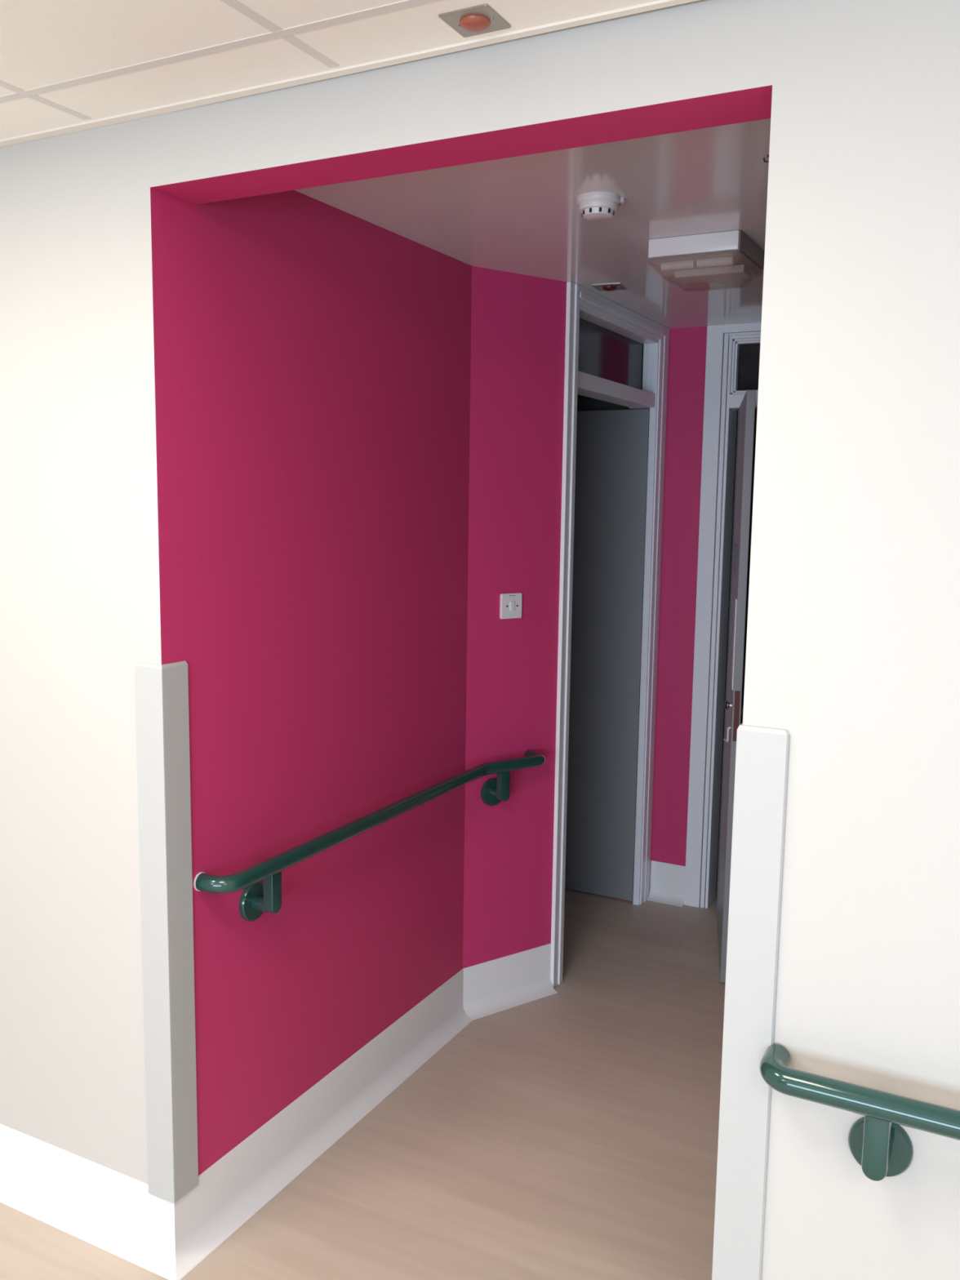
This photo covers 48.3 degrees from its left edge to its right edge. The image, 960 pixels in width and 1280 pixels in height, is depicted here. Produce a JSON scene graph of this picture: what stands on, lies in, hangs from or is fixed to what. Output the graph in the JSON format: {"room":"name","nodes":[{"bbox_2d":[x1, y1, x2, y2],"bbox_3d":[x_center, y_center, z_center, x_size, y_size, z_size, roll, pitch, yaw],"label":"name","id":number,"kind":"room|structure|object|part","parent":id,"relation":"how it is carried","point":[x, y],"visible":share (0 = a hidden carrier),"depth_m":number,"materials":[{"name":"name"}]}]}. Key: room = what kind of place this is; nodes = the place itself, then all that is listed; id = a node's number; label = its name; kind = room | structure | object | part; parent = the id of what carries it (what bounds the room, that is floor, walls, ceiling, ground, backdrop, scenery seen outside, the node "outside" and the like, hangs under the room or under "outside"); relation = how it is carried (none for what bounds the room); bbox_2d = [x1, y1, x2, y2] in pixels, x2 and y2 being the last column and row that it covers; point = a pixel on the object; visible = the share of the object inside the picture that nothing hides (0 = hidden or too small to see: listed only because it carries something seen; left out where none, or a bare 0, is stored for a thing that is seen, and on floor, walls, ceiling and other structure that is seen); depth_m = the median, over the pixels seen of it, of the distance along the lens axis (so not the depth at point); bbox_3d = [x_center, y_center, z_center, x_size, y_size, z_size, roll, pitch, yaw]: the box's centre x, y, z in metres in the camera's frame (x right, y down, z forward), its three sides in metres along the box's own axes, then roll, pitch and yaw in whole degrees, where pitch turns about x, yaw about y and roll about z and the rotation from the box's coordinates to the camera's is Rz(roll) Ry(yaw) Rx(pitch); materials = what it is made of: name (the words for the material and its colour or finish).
{"room":"hospital interior","nodes":[
{"label":"hospital interior","id":0,"kind":"room"},
{"bbox_2d":[0,0,659,139],"bbox_3d":[-1.104,-0.709,-0.561,6.458,0.022,5.138,5,8,27],"label":"ceiling","id":1,"kind":"structure","parent":0,"point":[63,63],"depth_m":1.77,"materials":[{"name":"tile"}]},
{"bbox_2d":[438,4,511,37],"bbox_3d":[-0.008,-0.964,1.680,0.086,0.014,0.086,5,8,27],"label":"recessed light","id":2,"kind":"object","parent":1,"relation":"in","point":[482,19],"visible":1,"depth_m":1.67,"materials":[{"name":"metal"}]},
{"bbox_2d":[197,190,471,1162],"bbox_3d":[-0.371,0.038,2.960,0.120,2.600,1.249,5,8,27],"label":"wall","id":3,"kind":"structure","parent":0,"point":[335,343],"depth_m":2.78,"materials":[{"name":"paint"}]},
{"bbox_2d":[173,968,472,1279],"bbox_3d":[-0.364,1.262,2.983,0.047,0.167,1.402,5,8,27],"label":"baseboard","id":4,"kind":"structure","parent":3,"relation":"attached to","point":[233,1188],"depth_m":2.84,"materials":[{"name":"plastic"}]},
{"bbox_2d":[0,779,725,1279],"bbox_3d":[-0.288,1.569,1.649,7.400,0.100,11.500,5,8,27],"label":"floor","id":5,"kind":"structure","parent":0,"point":[571,1133],"depth_m":2.85,"materials":[{"name":"plastic"}]},
{"bbox_2d":[0,0,959,1279],"bbox_3d":[0.092,0.101,1.935,6.400,2.750,0.136,5,8,27],"label":"wall","id":6,"kind":"structure","parent":0,"point":[853,642],"depth_m":1.70,"materials":[{"name":"beige paint"}]},
{"bbox_2d":[0,1123,176,1279],"bbox_3d":[-1.730,1.249,2.933,2.421,0.167,0.047,5,8,27],"label":"baseboard","id":7,"kind":"structure","parent":6,"relation":"attached to","point":[115,1212],"depth_m":2.53,"materials":[{"name":"plastic"}]},
{"bbox_2d":[133,660,198,1203],"bbox_3d":[-0.693,0.651,2.377,0.081,1.220,0.081,5,8,27],"label":"guard","id":8,"kind":"object","parent":6,"relation":"attached to","point":[161,691],"visible":0.98,"depth_m":2.35,"materials":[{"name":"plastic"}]},
{"bbox_2d":[0,0,698,147],"bbox_3d":[0.068,-0.988,1.718,6.400,0.034,0.032,5,8,28],"label":"trim","id":9,"kind":"structure","parent":6,"relation":"attached to","point":[170,108],"depth_m":1.89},
{"bbox_2d":[711,723,790,1279],"bbox_3d":[0.451,0.741,1.783,0.081,1.226,0.081,5,8,27],"label":"guard","id":10,"kind":"object","parent":6,"relation":"attached to","point":[762,756],"visible":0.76,"depth_m":1.73,"materials":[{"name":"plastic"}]},
{"bbox_2d":[759,1044,959,1181],"bbox_3d":[1.593,0.828,1.097,2.608,0.172,0.094,5,8,27],"label":"handrail","id":11,"kind":"object","parent":6,"relation":"attached to","point":[877,1142],"visible":1,"depth_m":1.59,"materials":[{"name":"green plastic"}]},
{"bbox_2d":[462,266,567,968],"bbox_3d":[0.088,-0.038,3.612,0.452,2.600,0.120,-4,9,-33],"label":"wall","id":12,"kind":"structure","parent":0,"point":[518,321],"depth_m":3.55,"materials":[{"name":"paint"}]},
{"bbox_2d":[193,749,545,921],"bbox_3d":[-0.228,0.534,3.038,0.160,0.174,1.529,5,9,32],"label":"handrail","id":13,"kind":"object","parent":12,"relation":"attached to","point":[257,898],"visible":1,"depth_m":2.70,"materials":[{"name":"green plastic"}]},
{"bbox_2d":[462,943,557,1020],"bbox_3d":[0.109,1.177,3.699,0.378,0.167,0.047,-4,9,-35],"label":"baseboard","id":14,"kind":"structure","parent":12,"relation":"attached to","point":[501,984],"depth_m":3.71,"materials":[{"name":"plastic"}]},
{"bbox_2d":[499,592,522,618],"bbox_3d":[0.104,-0.112,3.538,0.086,0.084,0.013,-4,9,-35],"label":"light switch","id":15,"kind":"object","parent":12,"relation":"attached to","point":[510,604],"visible":1,"depth_m":3.53,"materials":[{"name":"white plastic"}]},
{"bbox_2d":[295,118,770,328],"bbox_3d":[1.283,-1.109,2.783,3.046,0.080,2.719,5,8,27],"label":"ceiling","id":16,"kind":"structure","parent":0,"point":[521,215],"depth_m":2.67,"materials":[{"name":"paint"}]},
{"bbox_2d":[576,191,620,221],"bbox_3d":[0.282,-1.032,2.559,0.104,0.046,0.104,5,8,27],"label":"smoke detector","id":17,"kind":"object","parent":16,"relation":"attached to","point":[593,206],"visible":1,"depth_m":2.53,"materials":[{"name":"white plastic"}]},
{"bbox_2d":[591,283,627,291],"bbox_3d":[0.435,-1.179,3.596,0.100,0.014,0.100,4,8,21],"label":"recessed light","id":18,"kind":"object","parent":16,"relation":"in","point":[609,286],"visible":1,"depth_m":3.58,"materials":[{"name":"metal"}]},
{"bbox_2d":[617,196,625,205],"bbox_3d":[0.332,-1.046,2.560,0.030,0.016,0.030,5,8,27],"label":"ceiling rose","id":19,"kind":"object","parent":16,"relation":"attached to","point":[622,199],"visible":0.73,"depth_m":2.55,"materials":[{"name":"white plastic"}]},
{"bbox_2d":[648,230,764,283],"bbox_3d":[0.640,-1.058,3.021,0.260,0.100,0.300,5,8,27],"label":"light","id":20,"kind":"object","parent":16,"relation":"attached to","point":[726,255],"visible":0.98,"depth_m":2.93,"materials":[{"name":"white plastic"}]},
{"bbox_3d":[0.754,-1.074,2.962,0.004,0.049,0.285,5,8,27],"label":"panel","id":21,"kind":"part","parent":20,"relation":"part of","materials":[{"name":"plastic"}]},
{"bbox_2d":[763,154,768,162],"bbox_3d":[0.601,-1.001,2.229,0.024,0.014,0.016,5,8,27],"label":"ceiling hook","id":22,"kind":"object","parent":16,"relation":"attached to","point":[764,160],"visible":0.52,"depth_m":2.23,"materials":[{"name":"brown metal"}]},
{"bbox_2d":[577,394,632,410],"bbox_3d":[-0.526,-0.101,4.032,1.548,2.600,2.620,5,8,27],"label":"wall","id":23,"kind":"structure","parent":0,"point":[584,403],"depth_m":4.75,"materials":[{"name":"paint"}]},
{"bbox_2d":[649,326,729,889],"bbox_3d":[1.956,-0.065,4.032,2.652,2.600,0.120,5,8,27],"label":"wall","id":24,"kind":"structure","parent":0,"point":[687,345],"depth_m":4.54,"materials":[{"name":"paint"}]},
{"bbox_2d":[647,860,685,906],"bbox_3d":[0.814,1.062,4.676,0.160,0.167,0.047,5,8,27],"label":"baseboard","id":25,"kind":"structure","parent":24,"relation":"attached to","point":[667,886],"depth_m":4.69,"materials":[{"name":"plastic"}]},
{"bbox_2d":[684,322,761,907],"bbox_3d":[1.351,-0.027,4.277,1.002,2.445,0.021,5,8,27],"label":"trim","id":26,"kind":"structure","parent":24,"relation":"attached to","point":[717,335],"depth_m":4.46,"materials":[{"name":"white paint"}]},
{"bbox_2d":[705,334,760,908],"bbox_3d":[1.394,-0.010,4.330,0.852,2.400,0.130,5,8,27],"label":"door","id":27,"kind":"structure","parent":24,"relation":"in","point":[735,397],"depth_m":4.49,"materials":[{"name":"white paint"}]},
{"bbox_2d":[715,390,755,982],"bbox_3d":[0.996,0.152,4.129,0.112,2.105,0.789,2,7,11],"label":"door leaf","id":28,"kind":"structure","parent":27,"relation":"attached to","point":[734,709],"depth_m":3.82,"materials":[{"name":"grey paint"}]},
{"bbox_3d":[0.894,0.234,3.859,0.023,0.040,0.040,2,7,11],"label":"knob","id":29,"kind":"part","parent":28,"relation":"part of","materials":[{"name":"silver metal"}]},
{"bbox_3d":[0.898,0.012,3.784,0.004,0.320,0.090,2,7,11],"label":"push plate","id":30,"kind":"part","parent":28,"relation":"part of","materials":[{"name":"metal"}]},
{"bbox_3d":[0.900,0.267,3.758,0.018,0.180,0.002,2,7,11],"label":"lock plate","id":31,"kind":"part","parent":28,"relation":"part of","materials":[{"name":"silver metal"}]},
{"bbox_3d":[0.963,0.276,3.850,0.059,0.102,0.140,2,7,11],"label":"door handle","id":32,"kind":"part","parent":28,"relation":"part of","materials":[{"name":"metal"}]},
{"bbox_2d":[737,343,759,391],"bbox_3d":[1.403,-1.080,4.188,0.800,0.202,0.006,5,8,27],"label":"window","id":33,"kind":"structure","parent":27,"relation":"attached to","point":[748,354],"depth_m":4.35,"materials":[{"name":"black glass"}]},
{"bbox_2d":[720,409,757,779],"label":"door","id":34,"kind":"structure","parent":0,"point":[756,411],"depth_m":6.59,"materials":[{"name":"paint"}]},
{"bbox_3d":[0.506,-0.111,4.227,0.100,2.600,1.115,5,8,27],"label":"wall","id":35,"kind":"structure","parent":0,"visible":0},
{"bbox_2d":[550,281,669,987],"bbox_3d":[0.519,-0.021,4.134,0.023,2.445,1.043,5,8,27],"label":"trim","id":36,"kind":"structure","parent":35,"relation":"attached to","point":[577,295],"depth_m":3.79,"materials":[{"name":"white paint"}]},
{"bbox_2d":[577,305,659,905],"bbox_3d":[0.470,0.004,4.167,0.117,2.385,0.908,5,8,27],"label":"door","id":37,"kind":"structure","parent":35,"relation":"in","point":[592,386],"depth_m":4.38,"materials":[{"name":"white paint"}]},
{"bbox_2d":[564,408,649,901],"bbox_3d":[0.321,0.063,4.743,0.851,2.106,0.044,5,8,27],"label":"door leaf","id":38,"kind":"structure","parent":37,"relation":"attached to","point":[611,457],"depth_m":4.60,"materials":[{"name":"grey paint"}]},
{"bbox_2d":[577,317,644,390],"bbox_3d":[0.468,-1.062,4.010,0.006,0.200,0.840,5,8,27],"label":"window","id":39,"kind":"structure","parent":37,"relation":"attached to","point":[603,353],"depth_m":4.04,"materials":[{"name":"clear glass"}]}
]}

